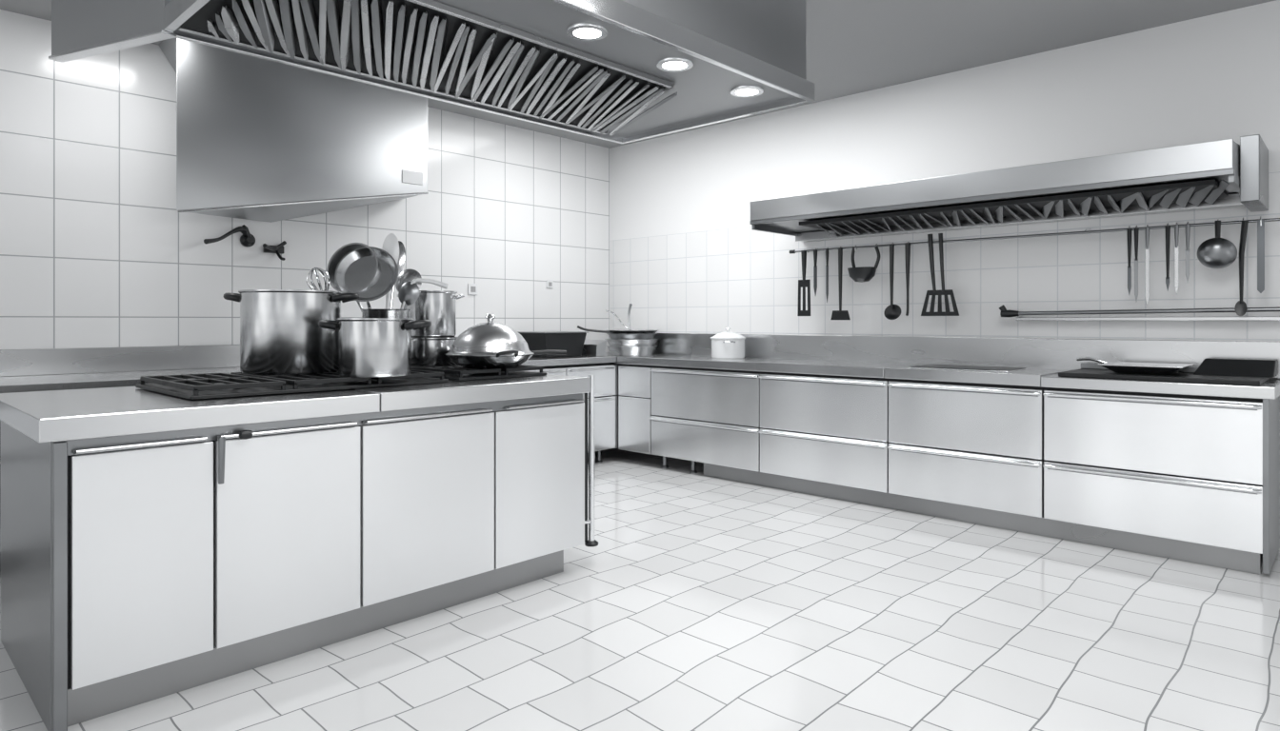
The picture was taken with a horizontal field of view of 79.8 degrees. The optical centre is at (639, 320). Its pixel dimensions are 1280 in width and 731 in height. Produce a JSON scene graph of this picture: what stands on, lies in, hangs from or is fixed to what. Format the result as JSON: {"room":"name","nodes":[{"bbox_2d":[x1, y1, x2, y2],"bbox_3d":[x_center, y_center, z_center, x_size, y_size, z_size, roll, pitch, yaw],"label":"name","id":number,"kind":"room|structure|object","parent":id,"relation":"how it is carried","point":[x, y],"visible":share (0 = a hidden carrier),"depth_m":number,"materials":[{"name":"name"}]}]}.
{"room":"commercial kitchen","nodes":[
{"label":"commercial kitchen","id":0,"kind":"room"},
{"bbox_2d":[0,9,609,352],"bbox_3d":[-3.118,-0.240,4.544,0.100,2.880,8.300,0,0,43],"label":"wall","id":1,"kind":"structure","parent":0,"point":[96,250],"depth_m":4.74,"materials":[{"name":"tile"}]},
{"bbox_2d":[203,224,255,247],"bbox_3d":[-2.608,-0.543,4.852,0.084,0.156,0.437,0,0,13],"label":"tap","id":2,"kind":"object","parent":1,"relation":"attached to","point":[247,239],"visible":1,"depth_m":4.95,"materials":[{"name":"black metal"}]},
{"bbox_2d":[262,240,286,260],"bbox_3d":[-2.433,-0.470,5.085,0.148,0.140,0.186,0,0,43],"label":"wall hook","id":3,"kind":"object","parent":1,"relation":"attached to","point":[279,249],"visible":1,"depth_m":5.11,"materials":[{"name":"black metal"}]},
{"bbox_2d":[159,38,428,222],"bbox_3d":[-2.220,-1.147,5.090,0.449,1.065,1.651,0,0,43],"label":"range hood","id":4,"kind":"object","parent":1,"relation":"attached to","point":[258,139],"visible":0.92,"depth_m":4.80,"materials":[{"name":"metal"}]},
{"bbox_2d":[467,283,477,295],"bbox_3d":[-1.376,-0.260,6.296,0.014,0.090,0.090,0,0,43],"label":"wall socket","id":5,"kind":"object","parent":1,"relation":"attached to","point":[471,288],"visible":1,"depth_m":6.29,"materials":[{"name":"white plastic"}]},
{"bbox_2d":[546,280,553,288],"bbox_3d":[-0.811,-0.330,6.891,0.014,0.070,0.070,0,0,43],"label":"wall socket","id":6,"kind":"object","parent":1,"relation":"attached to","point":[550,284],"visible":1,"depth_m":6.88,"materials":[{"name":"white plastic"}]},
{"bbox_2d":[0,0,1275,148],"bbox_3d":[-0.093,-1.730,1.674,8.440,0.100,8.300,0,0,43],"label":"ceiling","id":7,"kind":"structure","parent":0,"point":[853,47],"depth_m":4.44,"materials":[{"name":"grey paint"}]},
{"bbox_2d":[48,0,814,143],"bbox_3d":[-0.798,-1.380,3.510,1.989,0.598,2.767,0,0,43],"label":"extractor hood","id":8,"kind":"object","parent":7,"relation":"attached to","point":[620,71],"visible":1,"depth_m":3.19,"materials":[{"name":"silver metal"}]},
{"bbox_2d":[565,22,608,40],"bbox_3d":[-0.205,-1.126,2.980,0.166,0.012,0.166,0,0,44],"label":"lamp","id":9,"kind":"object","parent":8,"relation":"attached to","point":[580,31],"depth_m":2.96,"materials":[{"name":"silver metal"}]},
{"bbox_2d":[656,57,693,71],"bbox_3d":[0.153,-1.126,3.357,0.166,0.012,0.166,0,0,44],"label":"lamp","id":10,"kind":"object","parent":8,"relation":"attached to","point":[665,64],"depth_m":3.34,"materials":[{"name":"silver metal"}]},
{"bbox_2d":[729,84,763,97],"bbox_3d":[0.524,-1.126,3.748,0.166,0.012,0.166,0,0,44],"label":"lamp","id":11,"kind":"object","parent":8,"relation":"attached to","point":[737,90],"depth_m":3.73,"materials":[{"name":"silver metal"}]},
{"bbox_2d":[0,448,1279,730],"bbox_3d":[-0.093,1.250,1.674,8.440,0.100,8.300,0,0,43],"label":"floor","id":12,"kind":"structure","parent":0,"point":[701,603],"depth_m":2.81,"materials":[{"name":"tile"}]},
{"bbox_2d":[0,374,598,730],"bbox_3d":[-1.293,0.735,3.315,1.080,0.930,2.239,0,0,43],"label":"kitchen island","id":13,"kind":"object","parent":12,"relation":"on","point":[154,546],"visible":0.88,"depth_m":2.63,"materials":[{"name":"silver metal"}]},
{"bbox_2d":[0,386,379,443],"bbox_3d":[-1.718,0.310,2.882,1.060,0.070,1.025,0,0,44],"label":"island countertop","id":14,"kind":"structure","parent":13,"relation":"on","point":[50,416],"depth_m":2.52,"materials":[{"name":"metal"}]},
{"bbox_2d":[135,369,448,399],"bbox_3d":[-1.443,0.248,3.230,0.700,0.045,1.020,0,0,43],"label":"gas hob","id":15,"kind":"object","parent":13,"relation":"in","point":[206,386],"visible":0.74,"depth_m":2.97,"materials":[{"name":"metal"}]},
{"bbox_2d":[223,289,359,375],"bbox_3d":[-1.537,0.048,3.378,0.449,0.355,0.449,0,0,43],"label":"stock pot","id":16,"kind":"object","parent":15,"relation":"on","point":[281,334],"visible":0.99,"depth_m":3.20,"materials":[{"name":"metal"}]},
{"bbox_2d":[306,267,329,290],"bbox_3d":[-1.427,-0.017,3.374,0.114,0.437,0.096,0,0,0],"label":"whisk","id":17,"kind":"object","parent":16,"relation":"in","point":[322,271],"visible":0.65,"depth_m":3.36,"materials":[{"name":"silver metal"}]},
{"bbox_2d":[318,318,431,377],"bbox_3d":[-1.100,0.107,3.178,0.364,0.235,0.364,0,0,43],"label":"saucepot","id":18,"kind":"object","parent":15,"relation":"on","point":[367,347],"visible":1,"depth_m":3.06,"materials":[{"name":"metal"}]},
{"bbox_2d":[326,233,448,318],"bbox_3d":[-1.203,-0.101,3.645,0.563,0.652,0.260,0,0,-15],"label":"cooking utensils","id":19,"kind":"object","parent":18,"relation":"in","point":[370,272],"visible":0.7,"depth_m":3.65,"materials":[{"name":"metal"}]},
{"bbox_2d":[350,374,590,412],"bbox_3d":[-0.993,0.308,3.646,1.060,0.073,1.077,0,0,44],"label":"island countertop","id":20,"kind":"structure","parent":13,"relation":"on","point":[452,392],"depth_m":3.24,"materials":[{"name":"metal"}]},
{"bbox_2d":[411,364,546,380],"bbox_3d":[-0.872,0.248,3.839,0.650,0.045,0.510,0,0,43],"label":"gas hob","id":21,"kind":"object","parent":13,"relation":"in","point":[453,372],"visible":0.63,"depth_m":3.64,"materials":[{"name":"metal"}]},
{"bbox_2d":[411,337,457,365],"bbox_3d":[-1.079,0.155,3.947,0.296,0.140,0.316,0,0,43],"label":"pot","id":22,"kind":"object","parent":21,"relation":"on","point":[425,350],"visible":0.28,"depth_m":3.82,"materials":[{"name":"metal"}]},
{"bbox_2d":[396,290,464,337],"bbox_3d":[-1.079,-0.035,3.947,0.266,0.235,0.293,0,0,43],"label":"pot","id":23,"kind":"object","parent":22,"relation":"on","point":[438,307],"visible":0.66,"depth_m":3.84,"materials":[{"name":"metal"}]},
{"bbox_2d":[428,371,546,380],"bbox_3d":[-0.872,0.264,3.839,0.650,0.014,0.510,0,0,44],"label":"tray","id":24,"kind":"object","parent":21,"relation":"on","point":[453,376],"depth_m":3.59,"materials":[{"name":"metal"}]},
{"bbox_2d":[445,314,566,368],"bbox_3d":[-0.692,0.095,3.797,0.437,0.260,0.571,0,0,26],"label":"pan","id":25,"kind":"object","parent":21,"relation":"on","point":[490,345],"visible":1,"depth_m":3.60,"materials":[{"name":"metal"}]},
{"bbox_2d":[0,333,1279,575],"bbox_3d":[-0.469,0.655,3.599,5.036,1.090,5.816,0,0,43],"label":"base cabinets","id":26,"kind":"object","parent":12,"relation":"on","point":[1184,471],"depth_m":4.49,"materials":[{"name":"silver metal"}]},
{"bbox_2d":[0,355,616,393],"bbox_3d":[-2.249,0.325,4.840,0.745,0.050,5.165,0,0,44],"label":"countertop","id":27,"kind":"structure","parent":26,"relation":"on","point":[81,381],"depth_m":4.05,"materials":[{"name":"metal"}]},
{"bbox_2d":[517,331,588,358],"bbox_3d":[-0.752,0.196,6.449,0.430,0.207,0.480,0,0,43],"label":"tin","id":28,"kind":"object","parent":26,"relation":"on","point":[572,342],"visible":0.78,"depth_m":6.30,"materials":[{"name":"metal"}]},
{"bbox_2d":[581,339,606,356],"bbox_3d":[-0.412,0.230,6.553,0.258,0.137,0.119,0,0,43],"label":"pan","id":29,"kind":"object","parent":26,"relation":"on","point":[591,348],"visible":0.77,"depth_m":6.49,"materials":[{"name":"metal"}]},
{"bbox_2d":[577,303,659,355],"bbox_3d":[-0.157,0.072,6.735,0.480,0.454,0.725,0,0,43],"label":"stack","id":30,"kind":"object","parent":26,"relation":"on","point":[622,342],"visible":1,"depth_m":6.65,"materials":[{"name":"metal"}]},
{"bbox_2d":[604,352,795,371],"bbox_3d":[0.285,0.331,6.447,2.117,0.062,0.646,0,0,44],"label":"countertop","id":31,"kind":"structure","parent":26,"relation":"on","point":[748,364],"depth_m":5.98,"materials":[{"name":"metal"}]},
{"bbox_2d":[710,327,745,359],"bbox_3d":[0.709,0.176,6.151,0.290,0.245,0.308,0,0,43],"label":"lidded pot","id":32,"kind":"object","parent":26,"relation":"on","point":[728,345],"visible":1,"depth_m":6.04,"materials":[{"name":"white ceramic"}]},
{"bbox_2d":[756,359,920,378],"bbox_3d":[1.406,0.329,5.384,0.967,0.067,0.646,0,0,44],"label":"countertop","id":33,"kind":"structure","parent":26,"relation":"on","point":[854,369],"depth_m":5.21,"materials":[{"name":"metal"}]},
{"bbox_2d":[909,363,1027,372],"bbox_3d":[2.026,0.290,4.736,0.590,0.008,0.350,0,0,43],"label":"plate","id":34,"kind":"object","parent":26,"relation":"on","point":[932,366],"visible":1,"depth_m":4.64,"materials":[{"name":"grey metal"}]},
{"bbox_2d":[883,363,1070,386],"bbox_3d":[2.087,0.329,4.737,0.907,0.067,0.646,0,0,44],"label":"countertop","id":35,"kind":"structure","parent":26,"relation":"on","point":[1030,377],"depth_m":4.48,"materials":[{"name":"metal"}]},
{"bbox_2d":[1040,374,1279,399],"bbox_3d":[2.774,0.334,4.078,0.990,0.057,0.656,0,0,44],"label":"countertop","id":36,"kind":"structure","parent":26,"relation":"on","point":[1270,390],"depth_m":3.80,"materials":[{"name":"metal"}]},
{"bbox_2d":[1058,358,1277,385],"bbox_3d":[2.783,0.252,4.059,0.890,0.104,0.520,0,0,43],"label":"cooktop","id":37,"kind":"object","parent":26,"relation":"on","point":[1211,370],"visible":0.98,"depth_m":3.93,"materials":[{"name":"metal"}]},
{"bbox_2d":[1076,357,1194,375],"bbox_3d":[2.677,0.243,4.173,0.521,0.076,0.360,0,0,43],"label":"frying pan","id":38,"kind":"object","parent":37,"relation":"on","point":[1160,369],"visible":1,"depth_m":4.04,"materials":[{"name":"metal"}]},
{"bbox_2d":[609,0,1279,550],"bbox_3d":[2.765,-0.240,4.614,8.340,2.880,0.100,0,0,43],"label":"wall","id":39,"kind":"structure","parent":0,"point":[686,253],"depth_m":5.09,"materials":[{"name":"tile"}]},
{"bbox_2d":[749,134,1268,242],"bbox_3d":[2.045,-0.740,4.736,2.814,0.320,0.710,0,0,43],"label":"extractor hood","id":40,"kind":"object","parent":39,"relation":"attached to","point":[1221,173],"visible":1,"depth_m":4.29,"materials":[{"name":"metal"}]},
{"bbox_2d":[789,218,1279,253],"bbox_3d":[2.289,-0.531,4.889,3.010,0.049,0.153,0,0,43],"label":"utensil rail","id":41,"kind":"object","parent":39,"relation":"attached to","point":[1090,230],"visible":0.94,"depth_m":4.62,"materials":[{"name":"metal"}]},
{"bbox_2d":[797,249,810,316],"bbox_3d":[1.242,-0.289,5.785,0.110,0.509,0.045,0,0,43],"label":"slotted spatula","id":42,"kind":"object","parent":41,"relation":"hanging from","point":[804,283],"visible":1,"depth_m":5.78,"materials":[{"name":"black metal"}]},
{"bbox_2d":[813,248,817,295],"bbox_3d":[1.314,-0.362,5.719,0.037,0.363,0.031,0,0,-24],"label":"kitchen knife","id":43,"kind":"object","parent":41,"relation":"hanging from","point":[815,250],"visible":1,"depth_m":5.71,"materials":[{"name":"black metal"}]},
{"bbox_2d":[825,247,828,302],"bbox_3d":[1.385,-0.337,5.653,0.025,0.413,0.034,0,0,18],"label":"kitchen knife","id":44,"kind":"object","parent":41,"relation":"hanging from","point":[827,250],"visible":1,"depth_m":5.65,"materials":[{"name":"silver metal"}]},
{"bbox_2d":[830,246,850,319],"bbox_3d":[1.463,-0.274,5.577,0.154,0.539,0.042,0,0,43],"label":"turner","id":45,"kind":"object","parent":41,"relation":"hanging from","point":[840,314],"visible":1,"depth_m":5.57,"materials":[{"name":"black metal"}]},
{"bbox_2d":[847,243,879,282],"bbox_3d":[1.569,-0.407,5.401,0.224,0.274,0.151,0,0,43],"label":"bowl","id":46,"kind":"object","parent":41,"relation":"hanging from","point":[862,274],"visible":1,"depth_m":5.36,"materials":[{"name":"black metal"}]},
{"bbox_2d":[883,242,900,319],"bbox_3d":[1.756,-0.275,5.300,0.124,0.538,0.048,0,0,43],"label":"ladle","id":47,"kind":"object","parent":41,"relation":"hanging from","point":[892,311],"visible":1,"depth_m":5.30,"materials":[{"name":"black metal"}]},
{"bbox_2d":[883,304,900,319],"bbox_3d":[1.756,-0.060,5.300,0.124,0.108,0.048,0,0,44],"label":"bowl","id":48,"kind":"object","parent":47,"relation":"on","point":[892,311],"depth_m":5.31,"materials":[{"name":"black plastic"}]},
{"bbox_2d":[904,241,910,316],"bbox_3d":[1.830,-0.289,5.228,0.036,0.510,0.040,0,0,21],"label":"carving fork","id":49,"kind":"object","parent":41,"relation":"hanging from","point":[907,245],"visible":1,"depth_m":5.22,"materials":[{"name":"black metal"}]},
{"bbox_2d":[920,233,959,316],"bbox_3d":[1.991,-0.307,5.077,0.255,0.549,0.041,0,0,43],"label":"slotted turner","id":50,"kind":"object","parent":41,"relation":"hanging from","point":[943,291],"visible":1,"depth_m":5.07,"materials":[{"name":"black metal"}]},
{"bbox_2d":[1126,225,1131,295],"bbox_3d":[2.777,-0.340,4.334,0.033,0.399,0.022,0,0,-23],"label":"carving knife","id":51,"kind":"object","parent":41,"relation":"hanging from","point":[1129,231],"visible":1,"depth_m":4.33,"materials":[{"name":"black metal"}]},
{"bbox_2d":[1133,225,1139,300],"bbox_3d":[2.801,-0.320,4.311,0.033,0.439,0.022,0,0,-23],"label":"carving knife","id":52,"kind":"object","parent":41,"relation":"hanging from","point":[1136,230],"visible":1,"depth_m":4.31,"materials":[{"name":"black metal"}]},
{"bbox_2d":[1144,224,1149,305],"bbox_3d":[2.836,-0.310,4.277,0.022,0.459,0.033,0,0,20],"label":"carving knife","id":53,"kind":"object","parent":41,"relation":"hanging from","point":[1147,230],"visible":1,"depth_m":4.27,"materials":[{"name":"silver metal"}]},
{"bbox_2d":[1164,222,1170,290],"bbox_3d":[2.908,-0.350,4.209,0.033,0.379,0.022,0,0,-23],"label":"carving knife","id":54,"kind":"object","parent":41,"relation":"hanging from","point":[1168,228],"visible":1,"depth_m":4.20,"materials":[{"name":"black metal"}]},
{"bbox_2d":[1174,222,1179,295],"bbox_3d":[2.937,-0.340,4.181,0.033,0.399,0.022,0,0,-23],"label":"carving knife","id":55,"kind":"object","parent":41,"relation":"hanging from","point":[1176,228],"visible":1,"depth_m":4.18,"materials":[{"name":"silver metal"}]},
{"bbox_2d":[1184,221,1190,281],"bbox_3d":[2.973,-0.370,4.147,0.033,0.339,0.022,0,0,-23],"label":"carving knife","id":56,"kind":"object","parent":41,"relation":"hanging from","point":[1187,227],"visible":1,"depth_m":4.14,"materials":[{"name":"silver metal"}]},
{"bbox_2d":[1197,220,1237,268],"bbox_3d":[3.029,-0.407,4.024,0.122,0.264,0.152,0,0,-14],"label":"ladle","id":57,"kind":"object","parent":41,"relation":"hanging from","point":[1217,252],"visible":1,"depth_m":4.00,"materials":[{"name":"silver metal"}]},
{"bbox_2d":[1197,238,1237,268],"bbox_3d":[3.025,-0.355,4.015,0.172,0.160,0.097,0,0,44],"label":"bowl","id":58,"kind":"object","parent":57,"relation":"on","point":[1213,252],"depth_m":3.99,"materials":[{"name":"metal"}]},
{"bbox_2d":[1234,217,1248,316],"bbox_3d":[3.139,-0.282,3.989,0.057,0.516,0.038,0,0,43],"label":"spoon","id":59,"kind":"object","parent":41,"relation":"hanging from","point":[1240,309],"visible":1,"depth_m":3.98,"materials":[{"name":"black metal"}]},
{"bbox_2d":[1234,300,1246,316],"bbox_3d":[3.133,-0.065,3.987,0.051,0.082,0.021,0,0,44],"label":"bowl","id":60,"kind":"object","parent":59,"relation":"on","point":[1240,309],"depth_m":3.99,"materials":[{"name":"black metal"}]},
{"bbox_2d":[1257,216,1264,293],"bbox_3d":[3.194,-0.340,3.938,0.027,0.399,0.029,0,0,13],"label":"knife","id":61,"kind":"object","parent":41,"relation":"hanging from","point":[1260,223],"visible":1,"depth_m":3.93,"materials":[{"name":"silver metal"}]},
{"bbox_2d":[999,304,1279,320],"bbox_3d":[2.900,-0.050,4.316,1.636,0.101,0.142,0,0,43],"label":"towel rail","id":62,"kind":"object","parent":39,"relation":"attached to","point":[1004,312],"visible":1,"depth_m":4.34,"materials":[{"name":"metal"}]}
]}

